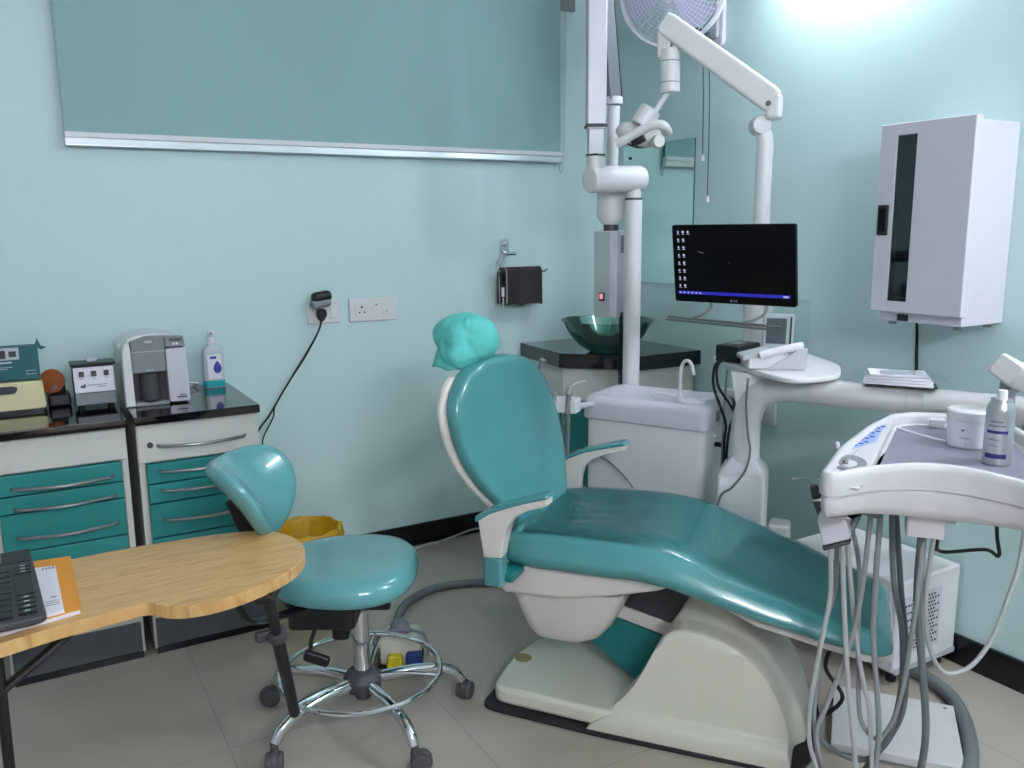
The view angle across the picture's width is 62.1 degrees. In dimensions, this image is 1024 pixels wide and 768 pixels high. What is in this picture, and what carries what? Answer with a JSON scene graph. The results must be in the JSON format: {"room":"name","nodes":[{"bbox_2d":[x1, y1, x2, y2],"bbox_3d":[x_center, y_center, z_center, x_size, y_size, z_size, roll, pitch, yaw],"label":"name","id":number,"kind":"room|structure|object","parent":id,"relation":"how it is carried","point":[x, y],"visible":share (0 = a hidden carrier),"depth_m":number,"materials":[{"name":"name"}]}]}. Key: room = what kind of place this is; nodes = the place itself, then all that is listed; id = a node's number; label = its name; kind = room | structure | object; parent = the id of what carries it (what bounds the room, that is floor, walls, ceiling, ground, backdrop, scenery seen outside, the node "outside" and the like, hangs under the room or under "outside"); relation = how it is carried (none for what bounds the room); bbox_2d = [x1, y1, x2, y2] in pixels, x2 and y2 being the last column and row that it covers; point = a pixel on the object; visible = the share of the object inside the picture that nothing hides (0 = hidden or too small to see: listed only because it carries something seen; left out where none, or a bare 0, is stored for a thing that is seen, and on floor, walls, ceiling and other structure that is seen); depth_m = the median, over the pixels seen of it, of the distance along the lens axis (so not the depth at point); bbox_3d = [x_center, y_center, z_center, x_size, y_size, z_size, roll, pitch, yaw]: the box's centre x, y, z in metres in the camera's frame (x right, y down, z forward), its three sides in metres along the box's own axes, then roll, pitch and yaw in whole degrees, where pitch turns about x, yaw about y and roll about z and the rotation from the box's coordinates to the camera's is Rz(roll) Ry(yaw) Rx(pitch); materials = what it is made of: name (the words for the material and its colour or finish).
{"room":"dental clinic","nodes":[
{"label":"dental clinic","id":0,"kind":"room"},
{"bbox_2d":[0,0,610,534],"bbox_3d":[-1.310,-0.521,3.368,4.345,2.780,0.100,-7,12,-29],"label":"wall","id":1,"kind":"structure","parent":0,"point":[98,245],"depth_m":3.60,"materials":[{"name":"paint"}]},
{"bbox_2d":[258,290,331,444],"bbox_3d":[-0.924,0.016,3.577,0.370,0.803,0.062,-7,12,-29],"label":"plug","id":2,"kind":"object","parent":1,"relation":"attached to","point":[320,299],"visible":0.84,"depth_m":3.57,"materials":[{"name":"black plastic"}]},
{"bbox_2d":[51,0,574,172],"bbox_3d":[-0.653,-1.396,3.502,2.225,0.979,0.065,-7,12,-29],"label":"roller blind","id":3,"kind":"object","parent":1,"relation":"attached to","point":[425,79],"visible":1,"depth_m":3.45,"materials":[{"name":"fabric"}]},
{"bbox_2d":[306,300,339,324],"bbox_3d":[-0.804,-0.307,3.633,0.144,0.098,0.020,-7,12,-29],"label":"wall socket","id":4,"kind":"object","parent":1,"relation":"attached to","point":[333,311],"visible":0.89,"depth_m":3.64,"materials":[{"name":"white plastic"}]},
{"bbox_2d":[330,306,335,317],"bbox_3d":[-0.767,-0.309,3.644,0.023,0.048,0.004,-7,12,-29],"label":"rocker switch","id":5,"kind":"object","parent":4,"relation":"attached to","point":[332,308],"depth_m":3.64,"materials":[{"name":"white plastic"}]},
{"bbox_2d":[348,296,397,321],"bbox_3d":[-0.613,-0.330,3.742,0.224,0.102,0.018,-7,12,-29],"label":"wall socket","id":6,"kind":"object","parent":1,"relation":"attached to","point":[377,308],"visible":1,"depth_m":3.73,"materials":[{"name":"white plastic"}]},
{"bbox_2d":[382,302,391,314],"bbox_3d":[-0.553,-0.334,3.769,0.044,0.054,0.002,-7,12,-29],"label":"rocker switch","id":7,"kind":"object","parent":6,"relation":"attached to","point":[386,306],"depth_m":3.77,"materials":[{"name":"white plastic"}]},
{"bbox_2d":[366,511,481,545],"bbox_3d":[-1.267,0.805,3.560,4.145,0.102,0.014,-7,12,-29],"label":"baseboard","id":8,"kind":"structure","parent":1,"relation":"attached to","point":[440,529],"depth_m":4.06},
{"bbox_2d":[497,266,542,309],"bbox_3d":[0.039,-0.457,4.038,0.220,0.204,0.056,-7,12,-29],"label":"hand towel","id":9,"kind":"object","parent":1,"relation":"attached to","point":[515,285],"visible":1,"depth_m":4.01,"materials":[{"name":"fabric"}]},
{"bbox_2d":[498,238,547,271],"bbox_3d":[0.038,-0.612,4.046,0.274,0.168,0.068,-7,12,-29],"label":"towel ring","id":10,"kind":"object","parent":1,"relation":"attached to","point":[504,243],"visible":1,"depth_m":4.01,"materials":[{"name":"silver metal"}]},
{"bbox_2d":[0,532,1023,767],"bbox_3d":[0.021,1.272,1.384,4.345,0.060,5.355,-7,12,-29],"label":"floor","id":11,"kind":"structure","parent":0,"point":[199,705],"depth_m":2.64,"materials":[{"name":"tile"}]},
{"bbox_2d":[0,397,145,687],"bbox_3d":[-1.579,0.523,3.004,0.417,0.862,0.562,-7,12,-29],"label":"base cabinet","id":12,"kind":"object","parent":11,"relation":"on","point":[65,489],"visible":0.64,"depth_m":2.80,"materials":[{"name":"white wood"}]},
{"bbox_2d":[0,397,126,441],"bbox_3d":[-1.592,0.111,2.944,0.417,0.029,0.526,-7,12,-29],"label":"countertop","id":13,"kind":"structure","parent":12,"relation":"on","point":[61,420],"depth_m":2.80,"materials":[{"name":"black stone"}]},
{"bbox_2d":[0,378,46,414],"bbox_3d":[-1.798,0.046,2.918,0.345,0.112,0.158,-7,12,-29],"label":"box","id":14,"kind":"object","parent":13,"relation":"on","point":[17,396],"visible":0.91,"depth_m":2.91,"materials":[{"name":"beige plastic"}]},
{"bbox_2d":[0,338,45,381],"bbox_3d":[-1.767,-0.078,2.897,0.324,0.137,0.068,-7,12,-29],"label":"box","id":15,"kind":"object","parent":14,"relation":"on","point":[17,362],"visible":1,"depth_m":2.91,"materials":[{"name":"teal cardboard"}]},
{"bbox_2d":[0,351,15,358],"bbox_3d":[-1.765,-0.094,2.857,0.170,0.028,0.002,-7,12,-29],"label":"picture","id":16,"kind":"object","parent":15,"relation":"attached to","point":[3,354],"depth_m":2.89},
{"bbox_2d":[0,362,36,373],"bbox_3d":[-1.739,-0.049,2.882,0.220,0.048,0.001,-7,12,-29],"label":"print","id":17,"kind":"object","parent":15,"relation":"attached to","point":[5,367],"depth_m":2.91,"materials":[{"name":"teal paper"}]},
{"bbox_2d":[41,369,71,406],"bbox_3d":[-1.638,0.009,3.043,0.095,0.136,0.094,-7,12,-29],"label":"shield","id":18,"kind":"object","parent":13,"relation":"on","point":[53,380],"visible":0.95,"depth_m":3.01,"materials":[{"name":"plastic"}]},
{"bbox_2d":[68,357,116,409],"bbox_3d":[-1.476,-0.005,3.000,0.142,0.176,0.107,-7,12,-29],"label":"control box","id":19,"kind":"object","parent":13,"relation":"on","point":[93,379],"visible":1,"depth_m":2.96,"materials":[{"name":"grey plastic"}]},
{"bbox_2d":[0,531,304,767],"bbox_3d":[-1.091,0.817,1.880,1.339,0.680,0.454,-8,13,-34],"label":"desk","id":20,"kind":"object","parent":11,"relation":"on","point":[211,574],"visible":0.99,"depth_m":1.96,"materials":[{"name":"brown wood"}]},
{"bbox_2d":[0,556,80,636],"bbox_3d":[-1.113,0.470,1.852,0.294,0.011,0.446,-7,12,-29],"label":"notebook","id":21,"kind":"object","parent":20,"relation":"on","point":[64,567],"visible":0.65,"depth_m":1.89,"materials":[{"name":"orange paper"}]},
{"bbox_2d":[0,549,46,632],"bbox_3d":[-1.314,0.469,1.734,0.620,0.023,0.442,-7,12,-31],"label":"telephone","id":22,"kind":"object","parent":21,"relation":"on","point":[21,600],"visible":1,"depth_m":1.80,"materials":[{"name":"grey plastic"}]},
{"bbox_2d":[35,566,63,616],"bbox_3d":[-1.042,0.456,1.873,0.086,0.007,0.310,-7,12,-29],"label":"pad","id":23,"kind":"object","parent":21,"relation":"on","point":[47,577],"visible":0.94,"depth_m":1.87,"materials":[{"name":"white paper"}]},
{"bbox_2d":[117,383,268,653],"bbox_3d":[-1.199,0.480,3.219,0.416,0.862,0.562,-7,12,-29],"label":"base cabinet","id":24,"kind":"object","parent":11,"relation":"on","point":[170,447],"visible":0.54,"depth_m":2.99,"materials":[{"name":"white wood"}]},
{"bbox_2d":[117,383,259,425],"bbox_3d":[-1.212,0.068,3.160,0.416,0.029,0.526,-7,12,-29],"label":"countertop","id":25,"kind":"structure","parent":24,"relation":"on","point":[227,400],"depth_m":3.00,"materials":[{"name":"black stone"}]},
{"bbox_2d":[114,328,189,407],"bbox_3d":[-1.325,-0.067,3.124,0.216,0.250,0.267,-7,12,-29],"label":"coffee machine","id":26,"kind":"object","parent":25,"relation":"on","point":[152,369],"visible":1,"depth_m":3.03,"materials":[{"name":"white plastic"}]},
{"bbox_2d":[128,335,166,373],"bbox_3d":[-1.300,-0.106,3.031,0.114,0.125,0.059,-7,12,-29],"label":"hood","id":27,"kind":"object","parent":26,"relation":"attached to","point":[147,354],"depth_m":3.01,"materials":[{"name":"grey plastic"}]},
{"bbox_2d":[138,372,160,401],"bbox_3d":[-1.297,0.009,3.049,0.068,0.100,0.088,-7,12,-29],"label":"cup","id":28,"kind":"object","parent":26,"relation":"on","point":[149,383],"depth_m":3.03,"materials":[{"name":"grey plastic"}]},
{"bbox_2d":[189,382,198,386],"bbox_3d":[-1.280,0.002,3.373,0.071,0.027,0.041,-7,12,-29],"label":"cable","id":29,"kind":"object","parent":25,"relation":"on","point":[193,383],"visible":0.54,"depth_m":3.38,"materials":[{"name":"plastic"}]},
{"bbox_2d":[202,330,225,387],"bbox_3d":[-1.179,-0.098,3.353,0.080,0.226,0.072,-7,12,-29],"label":"pump bottle","id":30,"kind":"object","parent":25,"relation":"on","point":[212,355],"visible":1,"depth_m":3.35,"materials":[{"name":"plastic"}]},
{"bbox_2d":[278,515,343,542],"bbox_3d":[-0.826,0.719,3.432,0.305,0.308,0.302,-7,12,-29],"label":"waste bin","id":31,"kind":"object","parent":11,"relation":"on","point":[305,528],"visible":0.29,"depth_m":3.51,"materials":[{"name":"yellow plastic"}]},
{"bbox_2d":[205,445,473,767],"bbox_3d":[-0.490,0.599,2.520,0.645,0.870,0.694,2,11,14],"label":"stool","id":32,"kind":"object","parent":11,"relation":"on","point":[342,578],"visible":0.88,"depth_m":2.40,"materials":[{"name":"teal leather"}]},
{"bbox_2d":[370,618,429,668],"bbox_3d":[-0.389,0.887,2.935,0.218,0.147,0.159,-1,10,0],"label":"foot pedal","id":33,"kind":"object","parent":11,"relation":"on","point":[395,651],"visible":0.76,"depth_m":2.88,"materials":[{"name":"white plastic"}]},
{"bbox_2d":[393,578,485,619],"bbox_3d":[-0.096,0.857,3.364,0.841,0.049,0.463,-5,11,-21],"label":"hose","id":34,"kind":"object","parent":11,"relation":"on","point":[417,595],"visible":0.38,"depth_m":3.48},
{"bbox_2d":[415,527,478,548],"bbox_3d":[-0.325,0.740,4.059,0.622,0.030,0.030,-7,12,-33],"label":"cable","id":35,"kind":"object","parent":11,"relation":"on","point":[477,527],"visible":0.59,"depth_m":4.08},
{"bbox_2d":[520,338,700,486],"bbox_3d":[0.435,0.277,4.074,0.586,0.920,0.681,-7,12,-29],"label":"sink cabinet","id":36,"kind":"object","parent":11,"relation":"on","point":[568,363],"visible":0.12,"depth_m":3.83,"materials":[{"name":"black stone"}]},
{"bbox_2d":[561,316,653,353],"bbox_3d":[0.427,-0.219,3.820,0.414,0.146,0.414,-7,12,-29],"label":"basin","id":37,"kind":"object","parent":36,"relation":"on","point":[583,334],"visible":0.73,"depth_m":3.72,"materials":[{"name":"glass"}]},
{"bbox_2d":[520,338,700,370],"bbox_3d":[0.430,-0.144,3.997,0.586,0.065,0.681,-7,12,-29],"label":"countertop","id":38,"kind":"structure","parent":36,"relation":"on","point":[561,353],"depth_m":3.80,"materials":[{"name":"black stone"}]},
{"bbox_2d":[582,0,648,384],"bbox_3d":[0.457,-0.482,3.365,0.372,2.669,0.329,0,10,4],"label":"x-ray machine arm","id":39,"kind":"object","parent":11,"relation":"on","point":[617,254],"visible":0.66,"depth_m":3.32,"materials":[{"name":"white plastic"}]},
{"bbox_2d":[599,293,604,300],"bbox_3d":[0.363,-0.353,3.441,0.026,0.034,0.006,7,13,35],"label":"switch","id":40,"kind":"object","parent":39,"relation":"attached to","point":[601,295],"depth_m":3.43,"materials":[{"name":"red"}]},
{"bbox_2d":[584,359,732,504],"bbox_3d":[0.556,0.393,3.251,0.522,1.001,0.336,6,12,32],"label":"cuspidor unit","id":41,"kind":"object","parent":11,"relation":"on","point":[674,436],"visible":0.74,"depth_m":3.11,"materials":[{"name":"white plastic"}]},
{"bbox_2d":[538,358,593,454],"bbox_3d":[0.220,0.326,3.248,0.237,0.861,0.200,4,11,22],"label":"holder","id":42,"kind":"object","parent":41,"relation":"attached to","point":[567,404],"visible":0.41,"depth_m":3.12,"materials":[{"name":"white plastic"}]},
{"bbox_2d":[584,359,732,431],"bbox_3d":[0.552,0.012,3.203,0.471,0.234,0.557,-7,12,-29],"label":"basin","id":43,"kind":"object","parent":41,"relation":"in","point":[657,409],"depth_m":3.12,"materials":[{"name":"white ceramic"}]},
{"bbox_2d":[432,312,894,767],"bbox_3d":[0.424,0.399,2.599,1.386,1.211,0.730,4,11,22],"label":"dental chair","id":44,"kind":"object","parent":11,"relation":"on","point":[690,608],"depth_m":2.49,"materials":[{"name":"teal leather"}]},
{"bbox_2d":[447,353,566,524],"bbox_3d":[0.006,0.164,2.731,0.182,0.515,0.567,6,12,33],"label":"cushion","id":45,"kind":"object","parent":44,"relation":"on","point":[505,442],"depth_m":2.67,"materials":[{"name":"teal leather"}]},
{"bbox_2d":[515,593,629,642],"bbox_3d":[0.235,0.666,2.737,0.360,0.199,0.470,4,11,22],"label":"chair base","id":46,"kind":"object","parent":44,"relation":"on","point":[577,619],"depth_m":2.54,"materials":[{"name":"white plastic"}]},
{"bbox_2d":[506,487,892,656],"bbox_3d":[0.562,0.525,2.577,1.087,0.246,0.600,4,11,22],"label":"seat cushion","id":47,"kind":"object","parent":44,"relation":"on","point":[585,552],"depth_m":2.45,"materials":[{"name":"teal leather"}]},
{"bbox_2d":[713,351,1023,767],"bbox_3d":[1.039,0.442,2.487,1.057,1.154,1.428,4,11,22],"label":"dental delivery unit","id":48,"kind":"object","parent":11,"relation":"on","point":[883,469],"visible":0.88,"depth_m":2.08,"materials":[{"name":"white plastic"}]},
{"bbox_2d":[614,12,782,346],"bbox_3d":[0.657,-0.714,3.057,0.582,1.202,0.170,2,11,16],"label":"lamp","id":49,"kind":"object","parent":48,"relation":"attached to","point":[642,131],"visible":0.92,"depth_m":2.99,"materials":[{"name":"white plastic"}]},
{"bbox_2d":[631,134,645,146],"bbox_3d":[0.451,-0.877,3.045,0.056,0.049,0.034,4,11,22],"label":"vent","id":50,"kind":"object","parent":49,"relation":"attached to","point":[639,140],"depth_m":3.03,"materials":[{"name":"black plastic"}]},
{"bbox_2d":[665,223,797,331],"bbox_3d":[0.808,-0.355,2.674,0.390,0.294,0.673,7,13,37],"label":"monitor","id":51,"kind":"object","parent":49,"relation":"attached to","point":[745,264],"visible":1,"depth_m":2.43,"materials":[{"name":"black plastic"}]},
{"bbox_2d":[742,305,772,346],"bbox_3d":[0.896,-0.215,3.108,0.103,0.198,0.103,4,11,22],"label":"pole","id":52,"kind":"object","parent":49,"relation":"attached to","point":[750,312],"depth_m":3.07,"materials":[{"name":"white metal"}]},
{"bbox_2d":[712,340,759,463],"bbox_3d":[0.781,0.241,2.990,0.156,0.776,0.185,4,11,22],"label":"adapter","id":53,"kind":"object","parent":48,"relation":"on","point":[725,352],"visible":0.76,"depth_m":2.91,"materials":[{"name":"plastic"}]},
{"bbox_2d":[737,300,811,369],"bbox_3d":[0.872,-0.167,2.803,0.246,0.214,0.207,0,10,4],"label":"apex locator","id":54,"kind":"object","parent":48,"relation":"on","point":[776,350],"visible":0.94,"depth_m":2.74,"materials":[{"name":"white plastic"}]},
{"bbox_2d":[713,351,840,383],"bbox_3d":[0.906,-0.067,2.903,0.365,0.018,0.648,-1,10,-4],"label":"shelf","id":55,"kind":"object","parent":48,"relation":"attached to","point":[817,370],"depth_m":2.71,"materials":[{"name":"white plastic"}]},
{"bbox_2d":[851,368,948,388],"bbox_3d":[1.175,-0.017,2.586,0.275,0.045,0.120,4,11,22],"label":"tray","id":56,"kind":"object","parent":48,"relation":"on","point":[873,376],"visible":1,"depth_m":2.55,"materials":[{"name":"grey plastic"}]},
{"bbox_2d":[817,381,1023,539],"bbox_3d":[1.029,0.173,1.988,0.803,0.315,0.669,-7,12,-29],"label":"tray","id":57,"kind":"object","parent":48,"relation":"on","point":[883,469],"depth_m":1.86,"materials":[{"name":"grey plastic"}]},
{"bbox_2d":[896,427,945,441],"bbox_3d":[1.082,0.134,2.255,0.014,0.007,0.164,-4,11,-20],"label":"stick","id":58,"kind":"object","parent":48,"relation":"on","point":[899,428],"visible":1,"depth_m":2.24,"materials":[{"name":"plastic"}]},
{"bbox_2d":[928,417,944,428],"bbox_3d":[1.167,0.107,2.336,0.040,0.026,0.025,4,11,22],"label":"block","id":59,"kind":"object","parent":48,"relation":"on","point":[933,422],"visible":1,"depth_m":2.33,"materials":[{"name":"plastic"}]},
{"bbox_2d":[946,404,986,449],"bbox_3d":[1.150,0.108,2.137,0.108,0.097,0.108,4,11,22],"label":"plastic tub","id":60,"kind":"object","parent":48,"relation":"on","point":[965,422],"visible":0.82,"depth_m":2.10,"materials":[{"name":"white plastic"}]},
{"bbox_2d":[946,418,984,449],"bbox_3d":[1.150,0.118,2.139,0.102,0.075,0.102,4,11,22],"label":"label","id":61,"kind":"object","parent":60,"relation":"on","point":[962,433],"depth_m":2.10,"materials":[{"name":"white plastic"}]},
{"bbox_2d":[981,389,1015,466],"bbox_3d":[1.129,0.100,1.969,0.062,0.174,0.062,4,11,22],"label":"bottle","id":62,"kind":"object","parent":48,"relation":"on","point":[1000,416],"visible":1,"depth_m":1.95,"materials":[{"name":"white plastic"}]},
{"bbox_2d":[989,424,1005,427],"bbox_3d":[1.111,0.097,1.946,0.033,0.004,0.005,8,13,39],"label":"print","id":63,"kind":"object","parent":62,"relation":"on","point":[990,425],"depth_m":1.94,"materials":[{"name":"grey paper"}]},
{"bbox_2d":[795,528,959,681],"bbox_3d":[1.248,0.756,2.972,0.321,0.358,0.452,-7,12,-29],"label":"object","id":64,"kind":"object","parent":11,"relation":"on","point":[944,577],"visible":0.41,"depth_m":2.81,"materials":[{"name":"white plastic"}]},
{"bbox_2d":[831,686,962,767],"bbox_3d":[1.118,1.008,2.489,0.339,0.038,0.330,4,11,22],"label":"junction box","id":65,"kind":"object","parent":11,"relation":"on","point":[945,750],"visible":0.67,"depth_m":2.44,"materials":[{"name":"grey plastic"}]},
{"bbox_2d":[868,663,979,767],"bbox_3d":[1.274,0.997,2.529,0.208,0.042,0.716,0,10,4],"label":"hose","id":66,"kind":"object","parent":11,"relation":"on","point":[970,745],"visible":0.69,"depth_m":2.51,"materials":[{"name":"grey plastic"}]},
{"bbox_2d":[611,0,1023,660],"bbox_3d":[1.843,-0.335,2.171,0.100,2.780,5.155,-7,12,-29],"label":"wall","id":67,"kind":"structure","parent":0,"point":[843,71],"depth_m":3.13,"materials":[{"name":"paint"}]},
{"bbox_2d":[623,138,695,283],"bbox_3d":[0.680,-0.803,4.011,0.014,0.648,0.507,-7,12,-29],"label":"wall mirror","id":68,"kind":"object","parent":67,"relation":"attached to","point":[668,196],"visible":0.52,"depth_m":3.96,"materials":[{"name":"mirror"}]},
{"bbox_2d":[620,0,726,201],"bbox_3d":[0.658,-1.283,3.497,0.430,1.046,0.327,2,11,13],"label":"wall fan","id":69,"kind":"object","parent":67,"relation":"attached to","point":[696,13],"visible":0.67,"depth_m":3.44,"materials":[{"name":"grey plastic"}]},
{"bbox_2d":[718,387,734,398],"bbox_3d":[0.949,0.081,3.711,0.018,0.117,0.140,-7,12,-29],"label":"wall socket","id":70,"kind":"object","parent":67,"relation":"attached to","point":[729,392],"visible":0.09,"depth_m":3.70,"materials":[{"name":"white plastic"}]},
{"bbox_2d":[728,396,735,407],"bbox_3d":[0.930,0.418,3.735,0.058,0.736,0.068,-7,12,-29],"label":"plug","id":71,"kind":"object","parent":67,"relation":"attached to","point":[732,398],"visible":0.06,"depth_m":3.66,"materials":[{"name":"grey plastic"}]},
{"bbox_2d":[761,403,776,425],"bbox_3d":[1.049,0.112,3.540,0.018,0.105,0.130,-7,12,-29],"label":"wall socket","id":72,"kind":"object","parent":67,"relation":"attached to","point":[769,417],"visible":0.38,"depth_m":3.50,"materials":[{"name":"white plastic"}]},
{"bbox_2d":[870,114,1020,370],"bbox_3d":[1.348,-0.290,2.689,0.256,1.037,0.310,-7,12,-29],"label":"upper cabinet","id":73,"kind":"object","parent":67,"relation":"attached to","point":[946,186],"visible":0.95,"depth_m":2.56,"materials":[{"name":"white metal"}]},
{"bbox_2d":[897,314,907,320],"bbox_3d":[1.248,-0.211,2.711,0.015,0.020,0.035,-7,12,-29],"label":"switch","id":74,"kind":"object","parent":73,"relation":"attached to","point":[900,317],"depth_m":2.71,"materials":[{"name":"black plastic"}]},
{"bbox_2d":[942,632,1023,693],"bbox_3d":[1.811,0.989,2.377,0.014,0.102,5.140,-7,12,-29],"label":"baseboard","id":75,"kind":"structure","parent":67,"relation":"attached to","point":[1002,668],"depth_m":2.78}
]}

